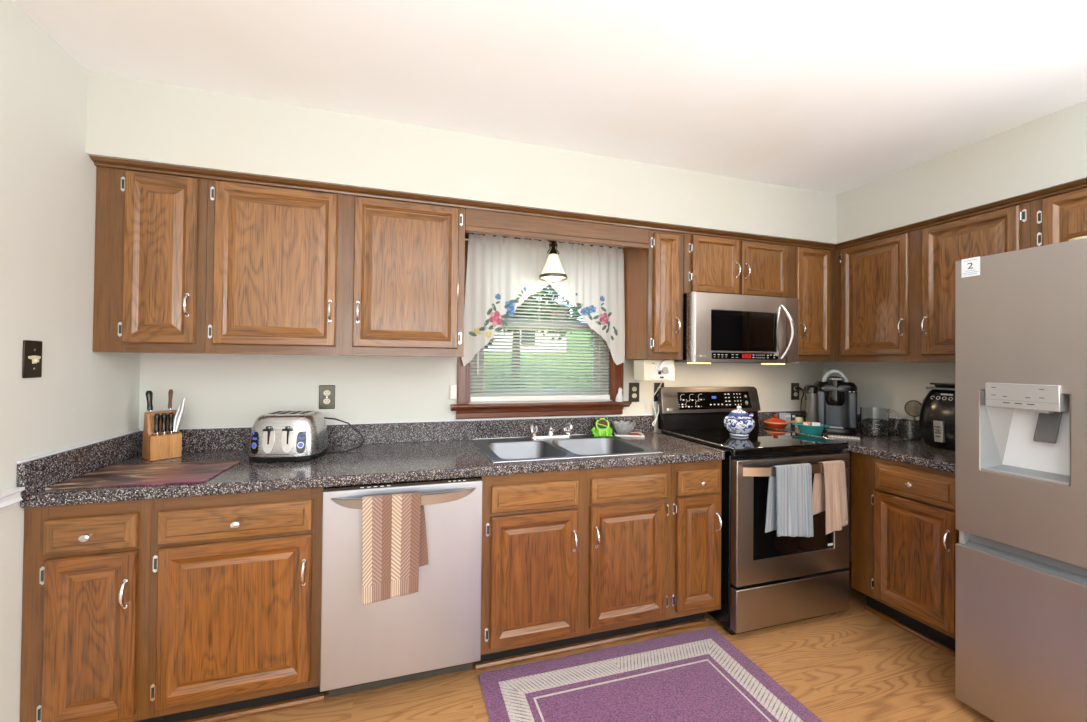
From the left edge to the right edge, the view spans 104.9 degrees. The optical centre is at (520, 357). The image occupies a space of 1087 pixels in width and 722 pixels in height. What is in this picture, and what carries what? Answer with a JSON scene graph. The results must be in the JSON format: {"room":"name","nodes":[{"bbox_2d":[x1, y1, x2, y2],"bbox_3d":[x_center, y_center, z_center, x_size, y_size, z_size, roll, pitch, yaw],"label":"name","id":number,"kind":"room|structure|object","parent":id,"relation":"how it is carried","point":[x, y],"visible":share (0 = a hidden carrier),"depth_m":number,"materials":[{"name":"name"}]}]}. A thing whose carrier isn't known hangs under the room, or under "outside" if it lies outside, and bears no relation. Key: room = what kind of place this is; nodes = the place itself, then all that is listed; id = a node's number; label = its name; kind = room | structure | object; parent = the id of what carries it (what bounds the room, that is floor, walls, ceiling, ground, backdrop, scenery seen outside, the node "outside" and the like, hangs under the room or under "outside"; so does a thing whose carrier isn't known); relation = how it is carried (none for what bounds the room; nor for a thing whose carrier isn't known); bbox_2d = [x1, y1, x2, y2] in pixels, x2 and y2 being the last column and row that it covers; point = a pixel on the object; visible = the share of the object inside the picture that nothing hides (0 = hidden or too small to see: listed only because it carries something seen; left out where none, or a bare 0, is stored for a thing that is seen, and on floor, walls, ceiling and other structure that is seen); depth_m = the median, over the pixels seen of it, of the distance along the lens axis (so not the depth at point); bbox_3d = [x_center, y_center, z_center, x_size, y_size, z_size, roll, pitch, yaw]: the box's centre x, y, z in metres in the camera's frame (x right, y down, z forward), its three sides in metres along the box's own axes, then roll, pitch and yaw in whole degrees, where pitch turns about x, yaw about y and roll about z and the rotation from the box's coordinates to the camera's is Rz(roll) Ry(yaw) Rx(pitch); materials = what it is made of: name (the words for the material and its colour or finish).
{"room":"kitchen","nodes":[
{"label":"kitchen","id":0,"kind":"room"},
{"bbox_2d":[0,0,139,721],"bbox_3d":[-1.094,0.121,-0.505,0.120,2.425,5.000,1,-1,-16],"label":"wall","id":1,"kind":"structure","parent":0,"point":[82,395],"depth_m":1.37,"materials":[{"name":"white paint"}]},
{"bbox_2d":[0,487,24,511],"bbox_3d":[-0.935,0.415,-0.797,0.026,0.058,4.355,1,-1,-16],"label":"trim","id":2,"kind":"structure","parent":1,"relation":"attached to","point":[10,498],"depth_m":1.26,"materials":[{"name":"white paint"}]},
{"bbox_2d":[22,340,41,377],"bbox_3d":[-1.565,0.005,1.345,0.017,0.120,0.070,1,-1,-16],"label":"light switch","id":3,"kind":"object","parent":1,"relation":"attached to","point":[32,350],"visible":1,"depth_m":1.34,"materials":[{"name":"brown metal"}]},
{"bbox_2d":[139,353,822,432],"bbox_3d":[0.227,0.166,2.553,4.383,2.425,0.120,1,-1,-16],"label":"wall","id":4,"kind":"structure","parent":0,"point":[219,390],"depth_m":2.16,"materials":[{"name":"white paint"}]},
{"bbox_2d":[93,166,211,353],"bbox_3d":[-1.507,-0.390,1.791,0.368,0.742,0.367,1,-1,-16],"label":"upper cabinet","id":5,"kind":"object","parent":4,"relation":"attached to","point":[150,266],"visible":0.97,"depth_m":1.65,"materials":[{"name":"brown wood"}]},
{"bbox_2d":[319,385,334,408],"bbox_3d":[-0.986,0.202,2.127,0.075,0.121,0.009,1,-1,-16],"label":"wall outlet","id":6,"kind":"object","parent":4,"relation":"attached to","point":[326,392],"visible":1,"depth_m":2.12,"materials":[{"name":"grey metal"}]},
{"bbox_2d":[323,390,329,403],"bbox_3d":[-0.985,0.202,2.124,0.033,0.071,0.003,1,-1,-16],"label":"receptacle","id":7,"kind":"object","parent":6,"relation":"attached to","point":[326,393],"depth_m":2.12,"materials":[{"name":"beige plastic"}]},
{"bbox_2d":[205,179,464,356],"bbox_3d":[-0.819,-0.381,1.994,1.064,0.742,0.367,1,-1,-16],"label":"upper cabinet","id":8,"kind":"object","parent":4,"relation":"attached to","point":[289,271],"visible":0.98,"depth_m":1.84,"materials":[{"name":"brown wood"}]},
{"bbox_2d":[465,208,648,249],"bbox_3d":[0.217,-0.673,2.180,1.019,0.131,0.034,1,-1,-16],"label":"window valance","id":9,"kind":"object","parent":8,"relation":"attached to","point":[476,221],"visible":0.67,"depth_m":2.15,"materials":[{"name":"brown wood"}]},
{"bbox_2d":[450,385,456,398],"bbox_3d":[-0.371,0.190,2.307,0.037,0.080,0.012,1,-1,-16],"label":"wall switch","id":10,"kind":"object","parent":4,"relation":"attached to","point":[453,388],"visible":1,"depth_m":2.30,"materials":[{"name":"white plastic"}]},
{"bbox_2d":[450,233,631,418],"bbox_3d":[0.136,-0.188,2.495,1.098,1.070,0.175,1,-1,-16],"label":"window","id":11,"kind":"structure","parent":4,"relation":"in","point":[464,410],"depth_m":2.44,"materials":[{"name":"brown stained wood"},{"name":"glass"}]},
{"bbox_2d":[470,284,609,401],"bbox_3d":[0.139,-0.195,2.475,0.876,0.903,0.050,1,-1,-16],"label":"window blind","id":12,"kind":"object","parent":11,"relation":"attached to","point":[537,397],"visible":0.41,"depth_m":2.47,"materials":[{"name":"white"}]},
{"bbox_2d":[615,387,622,401],"bbox_3d":[0.602,0.225,2.556,0.070,0.090,0.041,1,-1,-41],"label":"cat figurine","id":13,"kind":"object","parent":11,"relation":"on","point":[619,397],"visible":1,"depth_m":2.55,"materials":[{"name":"white ceramic"}]},
{"bbox_2d":[629,383,638,401],"bbox_3d":[0.716,0.220,2.628,0.075,0.121,0.009,1,-1,-16],"label":"wall outlet","id":14,"kind":"object","parent":4,"relation":"attached to","point":[633,387],"visible":0.92,"depth_m":2.63,"materials":[{"name":"grey metal"}]},
{"bbox_2d":[632,387,636,397],"bbox_3d":[0.716,0.220,2.626,0.033,0.071,0.003,1,-1,-16],"label":"receptacle","id":15,"kind":"object","parent":14,"relation":"attached to","point":[634,389],"depth_m":2.62,"materials":[{"name":"beige plastic"}]},
{"bbox_2d":[622,229,683,359],"bbox_3d":[0.779,-0.359,2.465,0.228,0.742,0.367,1,-1,-16],"label":"upper cabinet","id":16,"kind":"object","parent":4,"relation":"attached to","point":[653,276],"visible":0.94,"depth_m":2.34,"materials":[{"name":"brown wood"}]},
{"bbox_2d":[634,360,673,425],"bbox_3d":[0.827,0.221,2.489,0.352,0.417,0.194,1,-1,-43],"label":"can opener","id":17,"kind":"object","parent":16,"relation":"attached to","point":[644,370],"visible":0.96,"depth_m":2.39,"materials":[{"name":"beige plastic"}]},
{"bbox_2d":[654,383,663,401],"bbox_3d":[0.890,0.222,2.680,0.075,0.121,0.009,1,-1,-16],"label":"wall outlet","id":18,"kind":"object","parent":4,"relation":"attached to","point":[656,385],"visible":0.33,"depth_m":2.67,"materials":[{"name":"grey metal"}]},
{"bbox_2d":[683,233,793,298],"bbox_3d":[1.277,-0.543,2.611,0.803,0.362,0.371,1,-1,-16],"label":"upper cabinet","id":19,"kind":"object","parent":4,"relation":"attached to","point":[711,264],"visible":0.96,"depth_m":2.45,"materials":[{"name":"brown wood"}]},
{"bbox_2d":[89,155,1086,249],"bbox_3d":[0.493,-0.735,1.134,3.827,0.024,2.135,1,-1,-16],"label":"trim","id":20,"kind":"structure","parent":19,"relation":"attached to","point":[98,161],"depth_m":1.96,"materials":[{"name":"brown wood"}]},
{"bbox_2d":[674,292,799,364],"bbox_3d":[1.281,-0.160,2.574,0.788,0.399,0.435,1,-1,-16],"label":"microwave","id":21,"kind":"object","parent":19,"relation":"attached to","point":[717,327],"visible":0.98,"depth_m":2.40,"materials":[{"name":"silver metal"}]},
{"bbox_2d":[791,383,798,399],"bbox_3d":[1.974,0.243,2.999,0.075,0.121,0.009,1,-1,-16],"label":"wall outlet","id":22,"kind":"object","parent":4,"relation":"attached to","point":[794,393],"visible":0.98,"depth_m":3.00,"materials":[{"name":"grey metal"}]},
{"bbox_2d":[794,246,833,361],"bbox_3d":[1.823,-0.345,2.772,0.338,0.742,0.367,1,-1,-16],"label":"upper cabinet","id":23,"kind":"object","parent":4,"relation":"attached to","point":[813,267],"visible":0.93,"depth_m":2.63,"materials":[{"name":"brown wood"}]},
{"bbox_2d":[12,0,1086,194],"bbox_3d":[0.964,-1.114,0.111,4.383,0.100,5.240,1,-1,-16],"label":"ceiling","id":24,"kind":"structure","parent":0,"point":[835,97],"depth_m":1.51,"materials":[{"name":"white paint"}]},
{"bbox_2d":[86,71,1086,244],"bbox_3d":[0.608,-0.900,1.307,4.143,0.311,2.500,1,-1,-16],"label":"soffit","id":25,"kind":"structure","parent":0,"point":[131,119],"depth_m":1.93,"materials":[{"name":"white paint"}]},
{"bbox_2d":[539,241,567,281],"bbox_3d":[0.178,-0.571,2.273,0.157,0.335,0.157,1,-1,-16],"label":"pendant lamp","id":26,"kind":"object","parent":25,"relation":"hanging from","point":[553,271],"visible":0.92,"depth_m":2.24,"materials":[{"name":"white glass"}]},
{"bbox_2d":[223,561,993,721],"bbox_3d":[0.938,1.411,0.084,4.383,0.100,5.240,1,-1,-16],"label":"floor","id":27,"kind":"structure","parent":0,"point":[854,664],"depth_m":1.78,"materials":[{"name":"brown wood"}]},
{"bbox_2d":[20,499,164,721],"bbox_3d":[-1.494,0.914,1.626,0.333,0.874,0.650,1,-1,-16],"label":"base cabinet","id":28,"kind":"object","parent":27,"relation":"on","point":[86,592],"visible":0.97,"depth_m":1.35,"materials":[{"name":"brown wood"}]},
{"bbox_2d":[147,487,324,721],"bbox_3d":[-1.078,0.920,1.749,0.534,0.874,0.650,1,-1,-16],"label":"base cabinet","id":29,"kind":"object","parent":27,"relation":"on","point":[235,605],"visible":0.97,"depth_m":1.48,"materials":[{"name":"brown wood"}]},
{"bbox_2d":[320,477,481,696],"bbox_3d":[-0.526,0.928,1.888,0.598,0.872,0.660,1,-1,-16],"label":"dishwasher","id":30,"kind":"object","parent":27,"relation":"on","point":[434,630],"visible":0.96,"depth_m":1.62,"materials":[{"name":"silver metal"}]},
{"bbox_2d":[362,492,428,605],"bbox_3d":[-0.467,0.709,1.567,0.243,0.387,0.044,1,-1,-16],"label":"dish towel","id":31,"kind":"object","parent":30,"relation":"hanging from","point":[394,536],"visible":1,"depth_m":1.55,"materials":[{"name":"fabric"}]},
{"bbox_2d":[475,464,670,670],"bbox_3d":[0.199,0.937,2.125,0.920,0.874,0.650,1,-1,-16],"label":"base cabinet","id":32,"kind":"object","parent":27,"relation":"on","point":[573,560],"visible":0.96,"depth_m":1.86,"materials":[{"name":"brown wood"}]},
{"bbox_2d":[17,414,725,507],"bbox_3d":[-0.362,0.417,1.981,2.700,0.150,0.639,1,-1,-16],"label":"countertop","id":33,"kind":"structure","parent":32,"relation":"on","point":[401,451],"depth_m":1.81,"materials":[{"name":"stone"}]},
{"bbox_2d":[45,460,240,489],"bbox_3d":[-1.375,0.435,1.569,0.473,0.005,0.323,1,-1,-13],"label":"cutting mat","id":34,"kind":"object","parent":33,"relation":"on","point":[179,472],"visible":1,"depth_m":1.53,"materials":[{"name":"brown plastic"}]},
{"bbox_2d":[142,410,181,460],"bbox_3d":[-1.572,0.337,1.833,0.120,0.202,0.108,0,-1,36],"label":"knife block","id":35,"kind":"object","parent":33,"relation":"on","point":[159,446],"visible":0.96,"depth_m":1.80,"materials":[{"name":"brown wood"}]},
{"bbox_2d":[145,391,152,412],"bbox_3d":[-1.612,0.204,1.812,0.034,0.120,0.024,0,-1,35],"label":"kitchen knife","id":36,"kind":"object","parent":35,"relation":"on","point":[149,394],"visible":0.99,"depth_m":1.81,"materials":[{"name":"black plastic"}]},
{"bbox_2d":[154,413,159,433],"bbox_3d":[-1.556,0.297,1.787,0.024,0.116,0.021,0,-1,36],"label":"kitchen knife","id":37,"kind":"object","parent":35,"relation":"on","point":[157,415],"visible":1,"depth_m":1.78,"materials":[{"name":"black plastic"}]},
{"bbox_2d":[161,413,167,434],"bbox_3d":[-1.542,0.298,1.806,0.024,0.116,0.021,0,-1,36],"label":"kitchen knife","id":38,"kind":"object","parent":35,"relation":"on","point":[163,415],"visible":1,"depth_m":1.80,"materials":[{"name":"black plastic"}]},
{"bbox_2d":[168,389,172,410],"bbox_3d":[-1.574,0.198,1.875,0.017,0.110,0.036,1,-1,-28],"label":"kitchen knife","id":39,"kind":"object","parent":35,"relation":"on","point":[170,393],"visible":0.99,"depth_m":1.87,"materials":[{"name":"brown wood"}]},
{"bbox_2d":[168,412,174,433],"bbox_3d":[-1.528,0.298,1.826,0.024,0.116,0.021,0,-1,36],"label":"kitchen knife","id":40,"kind":"object","parent":35,"relation":"on","point":[171,414],"visible":1,"depth_m":1.82,"materials":[{"name":"black plastic"}]},
{"bbox_2d":[172,398,185,431],"bbox_3d":[-1.514,0.254,1.852,0.019,0.148,0.053,0,-1,17],"label":"knife","id":41,"kind":"object","parent":35,"relation":"in","point":[178,417],"visible":1,"depth_m":1.85,"materials":[{"name":"silver metal"}]},
{"bbox_2d":[249,411,363,462],"bbox_3d":[-0.969,0.347,1.908,0.430,0.196,0.311,1,-1,-7],"label":"toaster","id":42,"kind":"object","parent":33,"relation":"on","point":[278,436],"visible":1,"depth_m":1.77,"materials":[{"name":"silver metal"}]},
{"bbox_2d":[252,432,256,447],"bbox_3d":[-1.123,0.347,1.760,0.035,0.066,0.015,0,-1,25],"label":"control panel","id":43,"kind":"object","parent":42,"relation":"attached to","point":[254,434],"depth_m":1.76,"materials":[{"name":"black plastic"}]},
{"bbox_2d":[298,431,305,446],"bbox_3d":[-0.931,0.349,1.782,0.033,0.066,0.015,1,-1,-34],"label":"control panel","id":44,"kind":"object","parent":42,"relation":"attached to","point":[301,434],"depth_m":1.78,"materials":[{"name":"multicoloured"}]},
{"bbox_2d":[529,423,572,438],"bbox_3d":[0.191,0.407,2.322,0.259,0.103,0.185,1,-1,-16],"label":"faucet","id":45,"kind":"object","parent":33,"relation":"on","point":[567,427],"visible":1,"depth_m":2.35,"materials":[{"name":"silver metal"}]},
{"bbox_2d":[471,434,662,462],"bbox_3d":[0.207,0.544,2.166,0.841,0.179,0.555,1,-1,-16],"label":"double sink","id":46,"kind":"object","parent":33,"relation":"in","point":[506,449],"visible":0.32,"depth_m":2.26,"materials":[{"name":"metal"}]},
{"bbox_2d":[591,417,612,436],"bbox_3d":[0.480,0.406,2.457,0.129,0.112,0.074,1,-1,-4],"label":"sponge holder","id":47,"kind":"object","parent":46,"relation":"on","point":[602,429],"visible":1,"depth_m":2.45,"materials":[{"name":"green plastic"}]},
{"bbox_2d":[613,432,644,436],"bbox_3d":[0.650,0.463,2.514,0.170,0.010,0.120,1,-1,8],"label":"tray","id":48,"kind":"object","parent":33,"relation":"on","point":[632,434],"visible":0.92,"depth_m":2.46,"materials":[{"name":"white plastic"}]},
{"bbox_2d":[612,420,635,434],"bbox_3d":[0.619,0.425,2.507,0.143,0.076,0.136,1,-1,-16],"label":"glass bowl","id":49,"kind":"object","parent":48,"relation":"on","point":[621,427],"visible":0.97,"depth_m":2.47,"materials":[{"name":"white"}]},
{"bbox_2d":[479,628,822,721],"bbox_3d":[0.645,1.362,1.094,1.205,0.011,1.800,1,-1,-16],"label":"area rug","id":50,"kind":"object","parent":27,"relation":"on","point":[698,675],"visible":1,"depth_m":1.72,"materials":[{"name":"purple carpet"}]},
{"bbox_2d":[656,460,721,633],"bbox_3d":[0.782,0.945,2.297,0.292,0.874,0.650,1,-1,-16],"label":"base cabinet","id":51,"kind":"object","parent":27,"relation":"on","point":[696,522],"visible":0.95,"depth_m":2.02,"materials":[{"name":"brown wood"}]},
{"bbox_2d":[658,387,849,634],"bbox_3d":[1.323,0.789,2.409,0.762,1.199,0.708,1,-1,-16],"label":"range","id":52,"kind":"object","parent":27,"relation":"on","point":[768,579],"visible":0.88,"depth_m":2.13,"materials":[{"name":"silver metal"}]},
{"bbox_2d":[724,406,754,436],"bbox_3d":[1.276,0.368,2.436,0.166,0.173,0.210,0,-1,24],"label":"teapot","id":53,"kind":"object","parent":52,"relation":"on","point":[739,423],"visible":1,"depth_m":2.38,"materials":[{"name":"blue ceramic"}]},
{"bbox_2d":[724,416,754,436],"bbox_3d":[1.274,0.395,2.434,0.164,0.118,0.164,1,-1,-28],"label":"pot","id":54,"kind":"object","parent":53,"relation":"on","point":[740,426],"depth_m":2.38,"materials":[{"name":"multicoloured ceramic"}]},
{"bbox_2d":[661,426,847,455],"bbox_3d":[1.322,0.473,2.426,0.760,0.036,0.589,1,-1,-16],"label":"cooktop","id":55,"kind":"object","parent":52,"relation":"in","point":[761,441],"depth_m":2.26,"materials":[{"name":"glass"}]},
{"bbox_2d":[765,463,812,536],"bbox_3d":[1.318,0.705,2.041,0.264,0.359,0.043,1,-1,-16],"label":"hand towel","id":56,"kind":"object","parent":52,"relation":"hanging from","point":[789,510],"visible":1,"depth_m":2.03,"materials":[{"name":"blue fabric"}]},
{"bbox_2d":[812,460,847,534],"bbox_3d":[1.573,0.708,2.116,0.208,0.360,0.056,1,-1,-16],"label":"hand towel","id":57,"kind":"object","parent":52,"relation":"hanging from","point":[829,494],"visible":0.98,"depth_m":2.11,"materials":[{"name":"fabric"}]},
{"bbox_2d":[851,452,958,656],"bbox_3d":[2.158,0.957,2.098,0.650,0.874,0.570,1,-1,-16],"label":"base cabinet","id":58,"kind":"object","parent":27,"relation":"on","point":[904,535],"visible":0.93,"depth_m":2.05,"materials":[{"name":"brown wood"}]},
{"bbox_2d":[758,410,954,472],"bbox_3d":[2.079,0.448,2.407,0.668,0.150,1.202,1,-1,-16],"label":"countertop","id":59,"kind":"structure","parent":58,"relation":"on","point":[919,453],"depth_m":2.23,"materials":[{"name":"stone"}]},
{"bbox_2d":[764,415,796,429],"bbox_3d":[1.751,0.432,2.805,0.220,0.100,0.140,1,-1,-8],"label":"frying pan","id":60,"kind":"object","parent":59,"relation":"on","point":[777,423],"visible":0.91,"depth_m":2.76,"materials":[{"name":"brown ceramic"}]},
{"bbox_2d":[764,422,786,429],"bbox_3d":[1.711,0.460,2.799,0.136,0.044,0.136,1,-1,-8],"label":"pot","id":61,"kind":"object","parent":60,"relation":"on","point":[777,425],"depth_m":2.75,"materials":[{"name":"orange ceramic"}]},
{"bbox_2d":[779,413,790,427],"bbox_3d":[1.825,0.434,2.881,0.046,0.100,0.052,1,-1,-16],"label":"box","id":62,"kind":"object","parent":59,"relation":"on","point":[785,416],"visible":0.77,"depth_m":2.86,"materials":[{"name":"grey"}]},
{"bbox_2d":[790,413,794,427],"bbox_3d":[1.871,0.436,2.895,0.026,0.098,0.052,1,-1,-16],"label":"box","id":63,"kind":"object","parent":59,"relation":"on","point":[792,414],"visible":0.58,"depth_m":2.87,"materials":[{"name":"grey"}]},
{"bbox_2d":[795,414,803,427],"bbox_3d":[1.919,0.436,2.878,0.052,0.097,0.052,1,-1,-16],"label":"spice jar","id":64,"kind":"object","parent":59,"relation":"on","point":[798,417],"visible":0.73,"depth_m":2.86,"materials":[{"name":"beige"}]},
{"bbox_2d":[792,422,829,435],"bbox_3d":[1.795,0.447,2.584,0.168,0.068,0.146,1,-1,-15],"label":"bowl","id":65,"kind":"object","parent":59,"relation":"on","point":[805,429],"visible":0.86,"depth_m":2.54,"materials":[{"name":"teal ceramic"}]},
{"bbox_2d":[795,370,856,434],"bbox_3d":[2.029,0.282,2.787,0.316,0.406,0.324,0,-1,30],"label":"coffee maker","id":66,"kind":"object","parent":59,"relation":"on","point":[831,401],"visible":0.92,"depth_m":2.69,"materials":[{"name":"black plastic"}]},
{"bbox_2d":[828,434,859,439],"bbox_3d":[1.936,0.476,2.502,0.150,0.010,0.052,0,-1,32],"label":"pad","id":67,"kind":"object","parent":59,"relation":"on","point":[829,435],"visible":1,"depth_m":2.49,"materials":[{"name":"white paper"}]},
{"bbox_2d":[860,407,897,436],"bbox_3d":[2.212,0.399,2.591,0.146,0.172,0.170,1,-1,-35],"label":"glass pitcher","id":68,"kind":"object","parent":59,"relation":"on","point":[874,421],"visible":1,"depth_m":2.55,"materials":[{"name":"white"}]},
{"bbox_2d":[899,400,921,440],"bbox_3d":[2.306,0.369,2.471,0.100,0.232,0.100,1,-1,-14],"label":"glass canister","id":69,"kind":"object","parent":59,"relation":"on","point":[909,429],"visible":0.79,"depth_m":2.45,"materials":[{"name":"white"}]},
{"bbox_2d":[899,418,920,440],"bbox_3d":[2.305,0.426,2.470,0.100,0.118,0.100,1,-1,-14],"label":"jar","id":70,"kind":"object","parent":69,"relation":"on","point":[909,429],"depth_m":2.44,"materials":[{"name":"clear glass"}]},
{"bbox_2d":[919,383,954,450],"bbox_3d":[2.316,0.310,2.196,0.302,0.344,0.300,1,-1,-16],"label":"air fryer","id":71,"kind":"object","parent":59,"relation":"on","point":[937,410],"visible":0.46,"depth_m":2.19,"materials":[{"name":"black plastic"}]},
{"bbox_2d":[930,383,954,387],"bbox_3d":[2.326,0.149,2.200,0.200,0.022,0.228,1,-1,-16],"label":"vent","id":72,"kind":"object","parent":71,"relation":"attached to","point":[937,385],"depth_m":2.21,"materials":[{"name":"black plastic"}]},
{"bbox_2d":[955,238,1086,721],"bbox_3d":[2.232,0.503,1.331,0.832,1.768,0.905,1,-1,-16],"label":"refrigerator","id":73,"kind":"object","parent":27,"relation":"on","point":[1021,322],"visible":0.96,"depth_m":1.48,"materials":[{"name":"grey metal"}]},
{"bbox_2d":[961,256,979,277],"bbox_3d":[1.739,-0.349,1.613,0.001,0.071,0.054,1,-1,-16],"label":"sticker","id":74,"kind":"object","parent":73,"relation":"attached to","point":[970,266],"visible":1,"depth_m":1.61,"materials":[{"name":"white paper"}]},
{"bbox_2d":[1068,236,1086,240],"bbox_3d":[1.982,-0.395,1.464,0.076,0.050,0.076,1,-1,-16],"label":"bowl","id":75,"kind":"object","parent":73,"relation":"on","point":[1081,237],"visible":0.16,"depth_m":1.46,"materials":[{"name":"beige ceramic"}]},
{"bbox_2d":[823,362,954,560],"bbox_3d":[2.995,0.176,0.700,0.120,2.425,5.000,1,-1,-16],"label":"wall","id":76,"kind":"structure","parent":0,"point":[891,385],"depth_m":2.65,"materials":[{"name":"white paint"}]},
{"bbox_2d":[758,411,922,438],"bbox_3d":[2.082,0.430,2.408,0.662,0.104,1.202,1,-1,-16],"label":"backsplash","id":77,"kind":"structure","parent":76,"relation":"attached to","point":[762,416],"depth_m":2.89,"materials":[{"name":"stone"}]},
{"bbox_2d":[834,201,1029,361],"bbox_3d":[2.271,-0.345,2.314,0.367,0.742,0.871,1,-1,-16],"label":"upper cabinet","id":78,"kind":"object","parent":76,"relation":"attached to","point":[894,296],"visible":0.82,"depth_m":2.29,"materials":[{"name":"brown wood"}]},
{"bbox_2d":[1030,187,1086,247],"bbox_3d":[2.528,-0.573,1.452,0.367,0.298,0.930,1,-1,-16],"label":"upper cabinet","id":79,"kind":"object","parent":76,"relation":"attached to","point":[1062,217],"visible":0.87,"depth_m":1.77,"materials":[{"name":"brown wood"}]},
{"label":"outside","id":80,"kind":"structure","parent":0,"visible":0},
{"bbox_2d":[484,330,592,390],"bbox_3d":[0.667,-0.351,18.523,54.000,4.600,29.500,1,-1,-16],"label":"ground","id":81,"kind":"structure","parent":80,"point":[585,330],"depth_m":17.56,"materials":[{"name":"green plant"}]},
{"bbox_2d":[484,374,532,390],"bbox_3d":[-0.152,0.900,8.225,1.266,1.237,1.304,1,-1,-16],"label":"shrub","id":82,"kind":"object","parent":81,"relation":"on","point":[500,374],"visible":0.05,"depth_m":8.04,"materials":[{"name":"green plant"}]},
{"bbox_2d":[484,305,570,351],"bbox_3d":[-1.054,-1.334,21.932,6.400,2.600,4.600,1,-1,-16],"label":"house","id":83,"kind":"structure","parent":81,"relation":"on","point":[529,305],"depth_m":20.29,"materials":[{"name":"beige"}]},
{"bbox_2d":[503,285,581,387],"bbox_3d":[-0.022,-1.430,12.815,3.539,5.029,3.811,1,-1,-16],"label":"tree","id":84,"kind":"object","parent":81,"relation":"on","point":[548,285],"visible":0.06,"depth_m":12.48,"materials":[{"name":"green plant"}]},
{"bbox_2d":[541,367,592,390],"bbox_3d":[1.058,0.926,7.106,1.627,1.514,1.323,1,-1,-37],"label":"shrub","id":85,"kind":"object","parent":81,"relation":"on","point":[586,367],"visible":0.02,"depth_m":7.20,"materials":[{"name":"green plant"}]},
{"bbox_3d":[0.146,-0.642,2.420,1.016,0.010,0.010,1,-1,-16],"label":"curtain rod","id":86,"kind":"object","parent":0,"visible":0},
{"bbox_2d":[462,233,549,365],"bbox_3d":[-0.076,-0.317,2.343,0.502,0.736,0.030,1,-1,-16],"label":"curtain","id":87,"kind":"object","parent":86,"relation":"hanging from","point":[502,273],"visible":0.94,"depth_m":2.32,"materials":[{"name":"white fabric"}]},
{"bbox_2d":[549,241,624,364],"bbox_3d":[0.398,-0.318,2.478,0.484,0.721,0.036,1,-1,-15],"label":"curtain","id":88,"kind":"object","parent":86,"relation":"hanging from","point":[594,285],"visible":0.82,"depth_m":2.50,"materials":[{"name":"white fabric"}]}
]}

